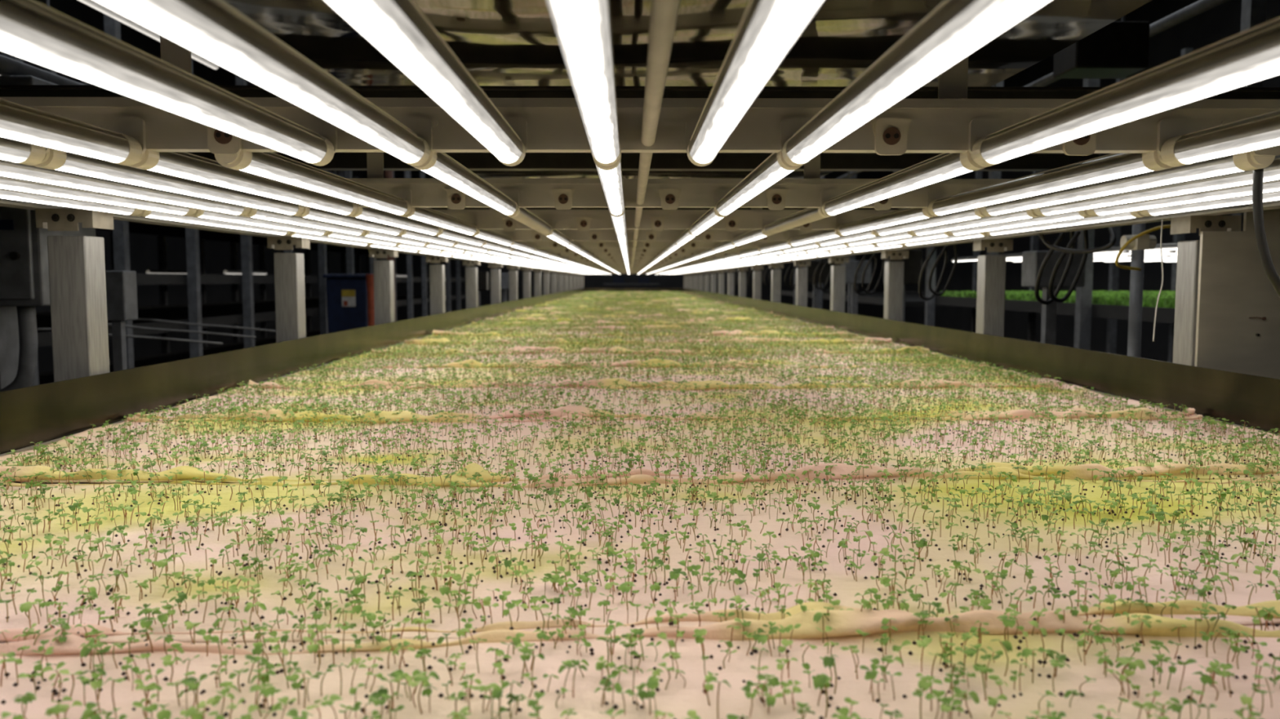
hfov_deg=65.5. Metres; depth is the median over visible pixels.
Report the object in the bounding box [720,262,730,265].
tube
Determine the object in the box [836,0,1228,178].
pipe
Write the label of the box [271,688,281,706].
seedling
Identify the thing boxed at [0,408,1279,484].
cloth
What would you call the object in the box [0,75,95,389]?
tall cabinet
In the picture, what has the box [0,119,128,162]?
diffuser
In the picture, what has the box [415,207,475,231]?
light
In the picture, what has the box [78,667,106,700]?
seedling
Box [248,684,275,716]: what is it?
seedling
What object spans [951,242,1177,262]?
lamps
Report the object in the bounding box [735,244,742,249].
holder
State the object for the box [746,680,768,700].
seedling
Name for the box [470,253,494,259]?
tube
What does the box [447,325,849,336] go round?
cloth
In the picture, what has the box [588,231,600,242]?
holder
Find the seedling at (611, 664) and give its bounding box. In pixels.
[598,662,614,687]
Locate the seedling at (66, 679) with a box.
[51,678,70,698]
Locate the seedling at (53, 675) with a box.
[48,669,67,700]
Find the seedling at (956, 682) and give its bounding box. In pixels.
[951,674,966,697]
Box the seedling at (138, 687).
[134,684,162,718]
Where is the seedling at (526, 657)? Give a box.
[517,647,530,679]
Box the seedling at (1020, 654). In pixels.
[1016,652,1036,668]
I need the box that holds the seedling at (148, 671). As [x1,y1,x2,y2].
[137,668,151,690]
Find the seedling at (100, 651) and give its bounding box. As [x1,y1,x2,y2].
[95,648,110,669]
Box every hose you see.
[36,328,222,344]
[107,323,256,337]
[137,318,275,332]
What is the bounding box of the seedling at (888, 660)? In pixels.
[880,655,903,683]
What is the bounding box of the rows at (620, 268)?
[594,266,678,274]
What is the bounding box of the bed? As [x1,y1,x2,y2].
[939,290,1175,308]
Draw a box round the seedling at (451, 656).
[447,653,463,670]
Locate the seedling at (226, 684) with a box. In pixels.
[218,681,239,706]
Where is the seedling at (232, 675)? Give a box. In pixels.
[228,668,248,693]
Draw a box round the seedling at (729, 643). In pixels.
[718,640,733,662]
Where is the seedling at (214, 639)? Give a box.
[210,635,228,666]
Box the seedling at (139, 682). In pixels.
[133,679,155,704]
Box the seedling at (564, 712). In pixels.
[560,709,577,718]
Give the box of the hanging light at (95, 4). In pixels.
[78,0,218,69]
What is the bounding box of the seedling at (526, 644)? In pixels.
[513,640,535,672]
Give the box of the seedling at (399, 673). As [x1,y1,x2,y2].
[393,669,412,701]
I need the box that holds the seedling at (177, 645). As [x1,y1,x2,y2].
[167,643,184,664]
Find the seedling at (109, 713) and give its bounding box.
[105,707,120,718]
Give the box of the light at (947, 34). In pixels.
[786,0,976,152]
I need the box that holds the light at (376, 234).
[369,230,426,242]
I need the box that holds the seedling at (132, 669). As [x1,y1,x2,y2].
[124,666,139,686]
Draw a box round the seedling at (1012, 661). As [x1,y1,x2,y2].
[1009,659,1031,691]
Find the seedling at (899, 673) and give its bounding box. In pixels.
[880,671,902,700]
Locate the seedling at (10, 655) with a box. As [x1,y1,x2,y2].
[0,652,15,674]
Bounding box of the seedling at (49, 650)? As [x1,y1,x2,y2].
[31,646,53,669]
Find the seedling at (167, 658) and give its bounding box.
[160,654,182,683]
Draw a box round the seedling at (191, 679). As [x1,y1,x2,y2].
[175,677,199,706]
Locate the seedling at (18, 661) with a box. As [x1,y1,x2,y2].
[5,657,22,685]
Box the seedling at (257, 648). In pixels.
[254,638,273,667]
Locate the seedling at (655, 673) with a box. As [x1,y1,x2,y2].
[646,668,663,676]
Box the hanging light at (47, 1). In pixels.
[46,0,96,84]
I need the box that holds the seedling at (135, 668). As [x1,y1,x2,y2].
[126,665,138,691]
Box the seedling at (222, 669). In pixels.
[208,668,227,688]
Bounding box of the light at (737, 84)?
[688,0,761,151]
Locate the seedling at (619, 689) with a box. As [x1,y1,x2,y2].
[613,684,632,715]
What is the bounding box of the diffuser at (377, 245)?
[373,242,418,249]
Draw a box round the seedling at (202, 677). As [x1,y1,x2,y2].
[185,674,208,710]
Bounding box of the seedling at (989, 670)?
[980,667,993,688]
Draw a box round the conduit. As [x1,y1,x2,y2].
[631,0,679,270]
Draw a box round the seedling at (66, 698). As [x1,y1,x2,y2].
[50,696,72,717]
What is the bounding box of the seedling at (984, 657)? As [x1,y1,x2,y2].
[980,654,999,680]
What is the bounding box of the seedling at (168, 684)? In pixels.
[166,680,188,706]
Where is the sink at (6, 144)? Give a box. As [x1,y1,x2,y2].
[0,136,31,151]
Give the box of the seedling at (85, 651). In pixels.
[80,640,102,669]
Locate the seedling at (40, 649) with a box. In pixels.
[38,640,48,662]
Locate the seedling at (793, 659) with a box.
[781,657,797,678]
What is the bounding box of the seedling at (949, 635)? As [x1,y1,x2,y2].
[942,632,955,667]
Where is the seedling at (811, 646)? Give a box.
[800,642,817,663]
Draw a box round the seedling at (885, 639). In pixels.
[874,637,889,664]
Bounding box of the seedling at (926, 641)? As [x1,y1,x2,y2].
[915,636,932,672]
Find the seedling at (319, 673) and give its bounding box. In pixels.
[315,668,333,696]
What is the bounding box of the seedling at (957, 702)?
[938,698,962,718]
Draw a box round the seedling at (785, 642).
[777,639,792,669]
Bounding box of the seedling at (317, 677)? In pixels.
[298,675,319,702]
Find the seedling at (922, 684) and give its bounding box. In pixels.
[918,675,942,711]
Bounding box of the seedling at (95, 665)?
[93,662,105,679]
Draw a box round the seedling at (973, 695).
[953,686,979,718]
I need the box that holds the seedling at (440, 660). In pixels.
[437,658,457,685]
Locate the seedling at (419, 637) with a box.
[413,634,426,659]
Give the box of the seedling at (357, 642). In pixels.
[351,633,366,658]
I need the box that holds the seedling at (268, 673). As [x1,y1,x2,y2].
[249,670,276,708]
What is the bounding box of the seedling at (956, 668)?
[949,666,966,679]
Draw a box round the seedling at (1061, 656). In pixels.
[1044,649,1066,676]
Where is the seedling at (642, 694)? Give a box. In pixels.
[632,685,647,709]
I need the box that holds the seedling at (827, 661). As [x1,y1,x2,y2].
[822,654,838,694]
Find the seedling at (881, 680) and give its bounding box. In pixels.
[872,679,886,700]
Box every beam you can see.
[0,97,1279,153]
[0,198,577,273]
[305,177,1244,208]
[404,209,1057,229]
[485,229,958,241]
[512,240,896,248]
[531,248,853,253]
[545,253,822,257]
[555,257,799,259]
[563,259,781,262]
[569,262,766,263]
[575,263,755,265]
[577,266,728,268]
[589,265,684,266]
[592,266,680,266]
[595,270,706,271]
[599,268,671,269]
[599,271,699,271]
[601,269,669,270]
[607,271,693,272]
[610,272,685,273]
[680,200,1279,274]
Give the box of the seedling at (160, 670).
[145,668,164,702]
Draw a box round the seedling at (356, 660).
[346,657,365,688]
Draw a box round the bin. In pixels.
[322,274,368,333]
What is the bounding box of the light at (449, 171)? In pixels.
[436,152,515,208]
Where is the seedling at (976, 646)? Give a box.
[966,644,986,664]
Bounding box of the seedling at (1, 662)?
[0,659,7,679]
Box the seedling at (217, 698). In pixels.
[211,688,235,715]
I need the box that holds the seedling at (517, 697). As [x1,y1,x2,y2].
[506,695,524,718]
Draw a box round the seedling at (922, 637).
[918,635,925,657]
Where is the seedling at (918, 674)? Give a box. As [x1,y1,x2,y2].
[915,672,933,689]
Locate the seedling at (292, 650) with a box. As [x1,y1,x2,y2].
[282,648,297,666]
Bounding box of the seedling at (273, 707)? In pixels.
[260,704,284,718]
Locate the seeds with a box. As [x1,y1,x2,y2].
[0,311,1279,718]
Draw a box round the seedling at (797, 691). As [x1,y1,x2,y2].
[784,688,801,711]
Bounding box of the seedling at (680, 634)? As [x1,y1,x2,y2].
[675,630,684,653]
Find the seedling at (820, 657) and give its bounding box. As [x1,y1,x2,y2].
[819,657,835,682]
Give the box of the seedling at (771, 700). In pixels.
[762,692,784,715]
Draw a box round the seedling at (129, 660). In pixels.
[120,658,133,681]
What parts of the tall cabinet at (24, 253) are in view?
door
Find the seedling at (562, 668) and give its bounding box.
[558,660,579,697]
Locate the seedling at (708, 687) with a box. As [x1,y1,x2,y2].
[703,675,717,705]
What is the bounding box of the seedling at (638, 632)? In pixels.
[632,628,644,661]
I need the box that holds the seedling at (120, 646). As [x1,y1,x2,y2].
[103,642,123,668]
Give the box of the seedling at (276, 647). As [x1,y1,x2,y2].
[270,644,288,675]
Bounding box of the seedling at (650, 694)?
[645,681,658,718]
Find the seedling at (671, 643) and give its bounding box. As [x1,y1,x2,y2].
[657,632,675,671]
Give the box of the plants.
[0,290,1279,718]
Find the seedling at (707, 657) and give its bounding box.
[701,655,709,682]
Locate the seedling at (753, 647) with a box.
[752,647,768,667]
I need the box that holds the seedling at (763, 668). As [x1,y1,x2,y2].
[751,666,768,689]
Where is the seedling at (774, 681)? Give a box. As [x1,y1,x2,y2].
[756,674,778,706]
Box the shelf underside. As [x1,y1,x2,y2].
[222,0,1151,178]
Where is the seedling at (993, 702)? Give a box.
[986,694,1007,716]
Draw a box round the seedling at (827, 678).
[817,675,831,706]
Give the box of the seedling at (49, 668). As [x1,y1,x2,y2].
[40,662,66,688]
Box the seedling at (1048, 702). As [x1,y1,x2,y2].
[1045,700,1053,715]
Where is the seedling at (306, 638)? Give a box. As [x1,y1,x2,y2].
[302,636,324,663]
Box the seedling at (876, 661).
[870,658,886,690]
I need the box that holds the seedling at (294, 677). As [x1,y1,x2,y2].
[285,674,301,705]
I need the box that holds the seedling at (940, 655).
[928,652,942,676]
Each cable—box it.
[735,266,746,284]
[747,265,760,287]
[751,265,764,283]
[764,265,777,287]
[768,262,782,285]
[784,262,800,288]
[790,260,806,289]
[813,258,832,289]
[819,257,838,292]
[853,253,877,295]
[861,253,884,293]
[918,244,947,300]
[928,244,957,295]
[1034,231,1075,304]
[1036,226,1115,253]
[1048,229,1088,302]
[1115,224,1170,271]
[1152,219,1163,341]
[1252,168,1279,297]
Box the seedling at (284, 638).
[280,631,290,664]
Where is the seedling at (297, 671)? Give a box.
[293,669,312,708]
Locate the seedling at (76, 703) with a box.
[62,701,82,718]
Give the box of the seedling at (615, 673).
[610,665,627,683]
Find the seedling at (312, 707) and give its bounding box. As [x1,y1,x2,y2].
[305,704,321,718]
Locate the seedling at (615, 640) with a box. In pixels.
[601,637,622,662]
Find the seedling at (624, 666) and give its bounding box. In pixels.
[622,665,643,702]
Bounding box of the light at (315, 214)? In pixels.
[310,207,400,231]
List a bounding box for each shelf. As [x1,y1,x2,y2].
[35,294,466,346]
[38,328,319,384]
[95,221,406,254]
[136,273,465,284]
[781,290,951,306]
[934,295,1174,323]
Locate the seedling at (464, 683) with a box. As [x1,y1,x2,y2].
[457,680,473,702]
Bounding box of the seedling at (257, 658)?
[244,656,262,683]
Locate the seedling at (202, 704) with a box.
[196,697,214,718]
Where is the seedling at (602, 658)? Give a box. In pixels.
[595,656,608,679]
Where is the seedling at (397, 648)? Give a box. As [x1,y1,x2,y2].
[391,646,415,680]
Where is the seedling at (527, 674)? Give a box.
[521,672,537,697]
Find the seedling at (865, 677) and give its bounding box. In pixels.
[864,670,881,693]
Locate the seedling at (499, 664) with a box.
[492,662,504,688]
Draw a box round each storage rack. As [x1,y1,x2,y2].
[2,13,469,386]
[775,76,1126,354]
[924,0,1266,362]
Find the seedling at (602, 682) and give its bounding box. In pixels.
[600,675,615,707]
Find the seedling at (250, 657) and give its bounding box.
[244,654,268,684]
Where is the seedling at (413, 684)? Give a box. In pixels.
[408,680,430,708]
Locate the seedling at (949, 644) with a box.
[940,641,955,659]
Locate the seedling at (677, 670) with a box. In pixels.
[674,669,685,688]
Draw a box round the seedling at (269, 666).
[256,662,274,672]
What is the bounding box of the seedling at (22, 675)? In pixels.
[17,672,42,693]
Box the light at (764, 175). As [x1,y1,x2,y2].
[716,152,777,209]
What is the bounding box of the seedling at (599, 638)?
[595,636,615,670]
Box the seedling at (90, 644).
[85,640,107,670]
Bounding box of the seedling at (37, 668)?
[31,660,43,680]
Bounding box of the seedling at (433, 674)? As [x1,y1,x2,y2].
[413,671,439,714]
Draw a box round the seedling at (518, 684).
[499,680,520,717]
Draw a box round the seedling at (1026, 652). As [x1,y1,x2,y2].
[1022,648,1041,683]
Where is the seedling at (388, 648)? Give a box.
[380,645,399,669]
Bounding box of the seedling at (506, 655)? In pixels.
[493,654,511,669]
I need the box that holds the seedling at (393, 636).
[380,634,399,664]
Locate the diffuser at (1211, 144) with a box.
[1174,128,1279,163]
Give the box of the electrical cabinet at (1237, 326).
[1194,208,1279,379]
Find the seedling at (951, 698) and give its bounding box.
[937,697,954,718]
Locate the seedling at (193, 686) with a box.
[178,684,197,718]
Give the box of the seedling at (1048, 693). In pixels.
[1038,690,1056,710]
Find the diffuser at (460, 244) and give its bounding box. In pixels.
[457,240,488,249]
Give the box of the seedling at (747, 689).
[740,685,762,717]
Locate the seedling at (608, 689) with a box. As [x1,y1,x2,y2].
[594,683,612,704]
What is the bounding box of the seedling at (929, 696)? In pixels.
[924,689,948,718]
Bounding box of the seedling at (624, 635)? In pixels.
[620,633,636,666]
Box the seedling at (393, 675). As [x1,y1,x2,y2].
[386,671,405,699]
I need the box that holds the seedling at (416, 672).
[400,669,421,693]
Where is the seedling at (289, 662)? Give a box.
[275,661,293,687]
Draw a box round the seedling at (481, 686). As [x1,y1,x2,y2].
[477,685,492,713]
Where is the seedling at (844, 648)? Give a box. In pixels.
[840,646,860,679]
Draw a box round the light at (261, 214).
[257,208,363,231]
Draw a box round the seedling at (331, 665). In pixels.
[328,663,347,696]
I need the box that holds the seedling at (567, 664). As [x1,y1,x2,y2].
[564,662,587,697]
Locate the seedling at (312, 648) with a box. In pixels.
[306,641,320,671]
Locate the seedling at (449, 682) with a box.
[441,680,453,700]
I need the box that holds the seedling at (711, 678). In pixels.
[706,675,730,718]
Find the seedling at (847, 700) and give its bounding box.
[844,697,858,716]
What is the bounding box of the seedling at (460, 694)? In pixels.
[444,691,467,717]
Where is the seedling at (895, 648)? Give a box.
[892,640,913,666]
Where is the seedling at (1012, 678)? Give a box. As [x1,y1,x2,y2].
[1009,671,1026,689]
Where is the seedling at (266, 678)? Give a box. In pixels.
[252,666,269,705]
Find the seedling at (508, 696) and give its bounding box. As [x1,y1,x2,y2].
[506,693,528,715]
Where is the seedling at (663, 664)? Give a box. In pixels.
[657,662,675,689]
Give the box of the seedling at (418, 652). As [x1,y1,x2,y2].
[417,648,431,666]
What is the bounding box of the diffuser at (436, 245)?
[430,241,465,249]
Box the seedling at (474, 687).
[462,685,479,713]
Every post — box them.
[35,208,113,382]
[266,236,310,342]
[368,248,398,324]
[426,255,448,315]
[462,259,480,308]
[488,262,502,304]
[506,265,519,301]
[521,266,532,298]
[533,268,542,296]
[542,269,551,295]
[549,270,557,293]
[555,271,563,293]
[562,271,568,291]
[567,271,572,290]
[571,272,576,289]
[574,273,579,289]
[578,273,582,288]
[580,273,584,288]
[683,273,686,288]
[686,273,690,288]
[689,272,695,289]
[693,272,698,290]
[698,271,705,291]
[703,271,710,292]
[710,271,717,293]
[717,269,725,293]
[726,268,736,295]
[737,267,747,297]
[751,266,763,299]
[769,263,783,302]
[793,261,810,306]
[828,257,848,312]
[881,250,908,321]
[973,239,1013,337]
[1170,215,1241,366]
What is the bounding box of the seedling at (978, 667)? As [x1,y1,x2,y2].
[973,663,986,701]
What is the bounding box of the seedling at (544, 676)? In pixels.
[542,674,559,692]
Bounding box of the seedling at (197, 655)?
[182,654,199,673]
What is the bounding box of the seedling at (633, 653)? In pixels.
[629,650,648,672]
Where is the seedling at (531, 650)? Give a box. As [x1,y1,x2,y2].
[528,648,535,670]
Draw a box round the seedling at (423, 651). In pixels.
[417,648,431,671]
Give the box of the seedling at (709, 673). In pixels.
[702,671,718,694]
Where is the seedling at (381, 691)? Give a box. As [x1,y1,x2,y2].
[377,686,389,714]
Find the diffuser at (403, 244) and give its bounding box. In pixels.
[401,242,441,249]
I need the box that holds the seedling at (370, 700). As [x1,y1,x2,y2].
[363,697,373,716]
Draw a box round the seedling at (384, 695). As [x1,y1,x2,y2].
[381,692,402,718]
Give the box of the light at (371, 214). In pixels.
[362,207,438,231]
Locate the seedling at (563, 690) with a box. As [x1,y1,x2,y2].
[555,687,572,707]
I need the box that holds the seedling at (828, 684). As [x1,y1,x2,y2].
[816,674,830,700]
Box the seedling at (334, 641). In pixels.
[322,635,339,664]
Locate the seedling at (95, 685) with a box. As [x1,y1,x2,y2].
[80,671,102,712]
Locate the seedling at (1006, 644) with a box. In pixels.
[990,640,1012,676]
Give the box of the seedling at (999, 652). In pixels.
[986,646,1003,663]
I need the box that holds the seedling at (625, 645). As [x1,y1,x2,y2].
[619,640,638,668]
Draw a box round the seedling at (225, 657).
[221,655,235,674]
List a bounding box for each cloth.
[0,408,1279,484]
[0,462,1279,643]
[0,609,1279,718]
[133,378,1197,422]
[263,358,1067,389]
[322,346,985,368]
[370,337,929,354]
[416,329,866,344]
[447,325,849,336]
[457,320,821,329]
[471,316,807,325]
[485,314,794,321]
[497,311,775,317]
[507,309,772,315]
[523,305,753,310]
[523,307,754,311]
[535,302,738,306]
[535,304,746,308]
[544,301,732,305]
[549,299,718,302]
[556,297,714,300]
[562,297,708,299]
[563,298,719,302]
[582,296,702,298]
[582,300,694,303]
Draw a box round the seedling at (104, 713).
[80,708,107,718]
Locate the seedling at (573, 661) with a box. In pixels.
[571,659,588,677]
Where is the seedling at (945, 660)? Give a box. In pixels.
[942,658,965,690]
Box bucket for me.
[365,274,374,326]
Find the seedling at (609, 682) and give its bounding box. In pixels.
[604,678,620,704]
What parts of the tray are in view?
rail, plate, rail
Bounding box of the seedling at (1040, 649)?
[1038,647,1058,667]
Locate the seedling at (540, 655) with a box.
[524,650,544,685]
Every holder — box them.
[45,146,50,154]
[111,116,146,153]
[205,124,241,154]
[303,116,337,153]
[393,188,412,208]
[400,116,432,152]
[444,188,466,209]
[466,216,478,230]
[501,188,519,207]
[501,216,516,231]
[503,116,527,151]
[504,231,514,240]
[528,240,536,248]
[531,231,542,242]
[540,216,552,229]
[550,240,559,249]
[551,188,575,209]
[561,231,570,239]
[563,248,570,254]
[573,253,578,257]
[574,240,582,248]
[575,216,591,231]
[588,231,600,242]
[596,240,605,249]
[602,248,609,254]
[606,253,612,257]
[617,118,622,151]
[623,189,625,206]
[640,248,648,254]
[642,240,651,249]
[645,231,657,242]
[649,216,666,231]
[658,188,681,209]
[666,240,673,248]
[673,253,678,257]
[675,231,683,240]
[679,248,687,254]
[685,117,699,151]
[688,216,700,228]
[688,240,697,249]
[702,231,714,242]
[712,240,719,247]
[714,188,731,207]
[718,249,724,254]
[724,216,740,231]
[731,231,741,241]
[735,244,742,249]
[758,240,765,248]
[760,235,769,242]
[762,216,775,229]
[764,188,787,209]
[780,117,809,152]
[788,231,797,240]
[799,222,812,231]
[820,188,839,208]
[836,216,848,230]
[870,117,911,155]
[873,196,892,209]
[926,189,945,208]
[968,117,1002,154]
[1062,132,1096,155]
[1156,118,1191,155]
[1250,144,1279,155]
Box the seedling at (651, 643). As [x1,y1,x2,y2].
[645,641,662,662]
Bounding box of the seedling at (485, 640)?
[469,637,486,673]
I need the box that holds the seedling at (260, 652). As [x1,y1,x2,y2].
[252,641,268,668]
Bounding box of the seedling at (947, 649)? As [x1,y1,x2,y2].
[939,642,950,664]
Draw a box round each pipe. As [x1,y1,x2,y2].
[0,54,344,177]
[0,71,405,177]
[0,306,37,391]
[385,170,395,321]
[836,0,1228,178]
[848,74,1276,178]
[1120,222,1156,357]
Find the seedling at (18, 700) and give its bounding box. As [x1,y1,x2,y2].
[13,695,36,718]
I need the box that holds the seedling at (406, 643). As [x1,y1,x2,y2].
[392,640,413,666]
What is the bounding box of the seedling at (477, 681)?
[462,673,481,698]
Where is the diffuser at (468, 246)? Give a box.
[455,243,488,252]
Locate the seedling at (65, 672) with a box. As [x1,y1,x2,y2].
[60,670,82,697]
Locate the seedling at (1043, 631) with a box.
[1028,620,1047,659]
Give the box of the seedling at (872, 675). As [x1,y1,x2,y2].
[859,663,879,702]
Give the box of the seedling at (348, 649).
[346,645,362,670]
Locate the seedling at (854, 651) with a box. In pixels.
[848,645,859,672]
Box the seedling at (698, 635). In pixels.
[692,632,705,655]
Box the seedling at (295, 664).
[286,662,300,688]
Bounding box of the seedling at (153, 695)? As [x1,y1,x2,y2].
[140,693,158,718]
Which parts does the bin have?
lid, label plate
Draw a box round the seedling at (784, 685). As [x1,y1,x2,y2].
[781,681,791,704]
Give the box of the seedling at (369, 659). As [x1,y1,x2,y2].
[367,657,382,673]
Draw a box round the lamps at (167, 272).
[146,270,407,276]
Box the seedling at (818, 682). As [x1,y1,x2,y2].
[813,675,828,718]
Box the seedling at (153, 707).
[131,702,158,718]
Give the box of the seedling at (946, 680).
[944,673,954,697]
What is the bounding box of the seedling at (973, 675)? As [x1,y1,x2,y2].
[959,671,975,688]
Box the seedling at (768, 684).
[760,682,781,711]
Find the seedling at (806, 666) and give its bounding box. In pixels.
[802,662,814,688]
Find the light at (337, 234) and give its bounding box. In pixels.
[333,231,397,242]
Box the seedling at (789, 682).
[786,680,802,703]
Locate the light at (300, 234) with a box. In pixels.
[297,231,368,242]
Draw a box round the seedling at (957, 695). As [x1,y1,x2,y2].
[952,693,971,716]
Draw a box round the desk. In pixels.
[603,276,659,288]
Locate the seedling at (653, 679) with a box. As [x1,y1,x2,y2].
[638,675,659,715]
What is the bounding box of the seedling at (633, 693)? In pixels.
[629,692,638,711]
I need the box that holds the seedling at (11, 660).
[0,658,16,687]
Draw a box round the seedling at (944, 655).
[941,650,955,668]
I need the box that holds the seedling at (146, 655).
[139,652,151,679]
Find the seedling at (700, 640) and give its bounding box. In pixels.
[693,629,706,660]
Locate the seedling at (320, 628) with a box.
[310,625,326,664]
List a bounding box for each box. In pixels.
[105,271,137,371]
[477,271,488,306]
[500,272,509,302]
[806,260,829,308]
[840,260,871,314]
[884,249,922,321]
[1021,250,1085,345]
[1053,14,1150,78]
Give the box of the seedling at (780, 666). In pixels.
[776,659,789,688]
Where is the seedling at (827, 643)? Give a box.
[823,640,839,656]
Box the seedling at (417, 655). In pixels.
[415,653,431,676]
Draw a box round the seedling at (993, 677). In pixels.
[987,675,1008,694]
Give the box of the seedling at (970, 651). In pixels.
[955,645,976,678]
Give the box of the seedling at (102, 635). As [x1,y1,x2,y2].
[85,634,106,663]
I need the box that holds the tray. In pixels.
[0,287,1279,643]
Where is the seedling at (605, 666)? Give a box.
[599,664,616,675]
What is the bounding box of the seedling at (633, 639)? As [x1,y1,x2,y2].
[629,635,644,656]
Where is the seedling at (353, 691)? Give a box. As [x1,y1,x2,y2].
[349,683,366,718]
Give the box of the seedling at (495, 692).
[487,681,509,718]
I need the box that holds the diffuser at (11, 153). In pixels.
[0,146,30,162]
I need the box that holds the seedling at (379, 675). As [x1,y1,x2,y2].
[365,671,382,692]
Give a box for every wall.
[0,0,366,373]
[364,170,893,321]
[904,0,1279,362]
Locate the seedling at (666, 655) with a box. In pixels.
[662,652,680,679]
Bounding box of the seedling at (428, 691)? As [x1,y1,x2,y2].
[422,684,437,712]
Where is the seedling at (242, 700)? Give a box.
[226,697,244,718]
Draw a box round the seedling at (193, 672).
[183,671,195,690]
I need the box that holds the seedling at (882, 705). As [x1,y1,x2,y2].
[880,703,889,718]
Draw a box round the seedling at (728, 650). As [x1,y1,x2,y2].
[720,648,737,669]
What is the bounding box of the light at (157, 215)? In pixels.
[151,210,288,231]
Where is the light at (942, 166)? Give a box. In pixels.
[824,153,959,208]
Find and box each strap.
[160,33,191,74]
[366,152,383,177]
[751,207,762,209]
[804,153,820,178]
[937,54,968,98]
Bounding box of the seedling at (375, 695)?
[368,691,394,718]
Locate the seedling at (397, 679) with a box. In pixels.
[380,675,402,709]
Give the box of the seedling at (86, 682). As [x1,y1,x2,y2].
[75,675,89,706]
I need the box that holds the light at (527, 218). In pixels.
[520,207,551,231]
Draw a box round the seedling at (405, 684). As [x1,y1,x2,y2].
[400,682,408,698]
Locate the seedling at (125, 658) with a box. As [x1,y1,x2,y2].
[122,655,140,677]
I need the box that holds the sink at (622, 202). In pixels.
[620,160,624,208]
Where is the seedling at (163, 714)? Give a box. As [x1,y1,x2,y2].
[156,703,171,718]
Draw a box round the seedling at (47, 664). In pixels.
[40,662,56,679]
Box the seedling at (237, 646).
[227,644,241,660]
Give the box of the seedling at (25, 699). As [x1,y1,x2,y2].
[13,692,36,718]
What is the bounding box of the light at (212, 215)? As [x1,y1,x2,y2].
[204,209,325,231]
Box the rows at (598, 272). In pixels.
[575,271,691,274]
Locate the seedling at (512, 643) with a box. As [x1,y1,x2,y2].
[500,641,515,662]
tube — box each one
[0,0,334,165]
[0,98,142,165]
[0,136,45,165]
[0,159,249,216]
[0,176,195,216]
[0,188,142,215]
[34,150,303,216]
[97,0,430,166]
[128,150,357,216]
[134,208,291,235]
[188,208,328,235]
[214,150,410,216]
[242,207,365,235]
[285,231,370,245]
[296,206,403,235]
[323,230,399,245]
[325,0,525,166]
[350,206,440,235]
[360,229,427,245]
[368,242,420,252]
[396,241,443,252]
[398,229,456,245]
[404,206,477,235]
[411,150,518,216]
[418,249,453,256]
[424,241,466,252]
[435,229,484,245]
[441,248,472,256]
[450,253,477,259]
[453,240,489,252]
[464,248,492,256]
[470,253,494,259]
[471,229,513,245]
[476,257,496,262]
[480,240,512,252]
[487,248,511,256]
[488,253,511,259]
[493,257,511,262]
[495,260,510,264]
[506,207,552,235]
[508,253,528,259]
[509,240,535,252]
[509,262,521,265]
[510,248,531,256]
[510,257,525,262]
[510,260,524,264]
[522,262,533,265]
[524,259,537,264]
[526,257,540,262]
[528,253,544,259]
[533,248,550,256]
[535,262,546,265]
[538,259,550,264]
[542,257,555,262]
[546,0,621,166]
[546,229,570,245]
[546,253,561,259]
[548,262,557,265]
[553,259,563,264]
[559,257,569,262]
[561,262,569,265]
[565,240,582,252]
[568,259,576,264]
[577,248,589,256]
[586,253,595,259]
[591,257,599,262]
[592,154,625,216]
[608,208,626,235]
[615,230,626,245]
[619,241,627,252]
[621,250,627,256]
[656,253,664,259]
[661,248,671,256]
[666,240,680,252]
[675,229,697,245]
[677,259,684,264]
[682,257,692,262]
[686,0,823,166]
[688,207,726,235]
[689,253,702,259]
[696,262,704,265]
[699,248,715,256]
[703,259,713,264]
[707,262,717,265]
[711,257,725,262]
[712,240,737,252]
[715,151,801,216]
[716,259,728,264]
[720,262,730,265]
[723,253,742,259]
[726,257,742,262]
[729,260,742,264]
[732,229,767,245]
[737,248,760,256]
[740,253,760,259]
[742,257,758,262]
[742,260,756,264]
[743,262,756,265]
[755,257,774,262]
[755,260,771,264]
[756,253,780,259]
[757,248,783,256]
[759,240,793,252]
[763,207,830,235]
[770,257,791,262]
[773,253,799,259]
[777,248,806,256]
[782,0,1048,166]
[782,240,821,252]
[788,229,841,245]
[790,254,818,259]
[796,248,829,256]
[804,241,849,252]
[815,249,852,256]
[817,229,878,245]
[822,151,986,216]
[827,242,877,252]
[837,207,935,235]
[845,230,915,245]
[850,242,906,252]
[874,207,988,235]
[874,231,951,245]
[902,231,988,245]
[911,208,1040,235]
[928,151,1173,216]
[947,209,1093,235]
[971,17,1279,166]
[981,151,1275,216]
[985,209,1146,235]
[1034,155,1279,216]
[1087,179,1279,216]
[1140,191,1279,216]
[1160,109,1279,167]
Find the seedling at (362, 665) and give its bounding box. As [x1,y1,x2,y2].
[358,663,378,689]
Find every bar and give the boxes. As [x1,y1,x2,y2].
[0,84,1279,99]
[186,151,1100,171]
[427,207,902,209]
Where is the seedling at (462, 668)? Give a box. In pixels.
[459,662,466,680]
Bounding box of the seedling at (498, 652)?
[485,647,504,674]
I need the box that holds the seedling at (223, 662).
[211,661,228,688]
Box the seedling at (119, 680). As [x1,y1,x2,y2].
[102,677,124,711]
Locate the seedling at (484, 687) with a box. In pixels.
[477,685,501,711]

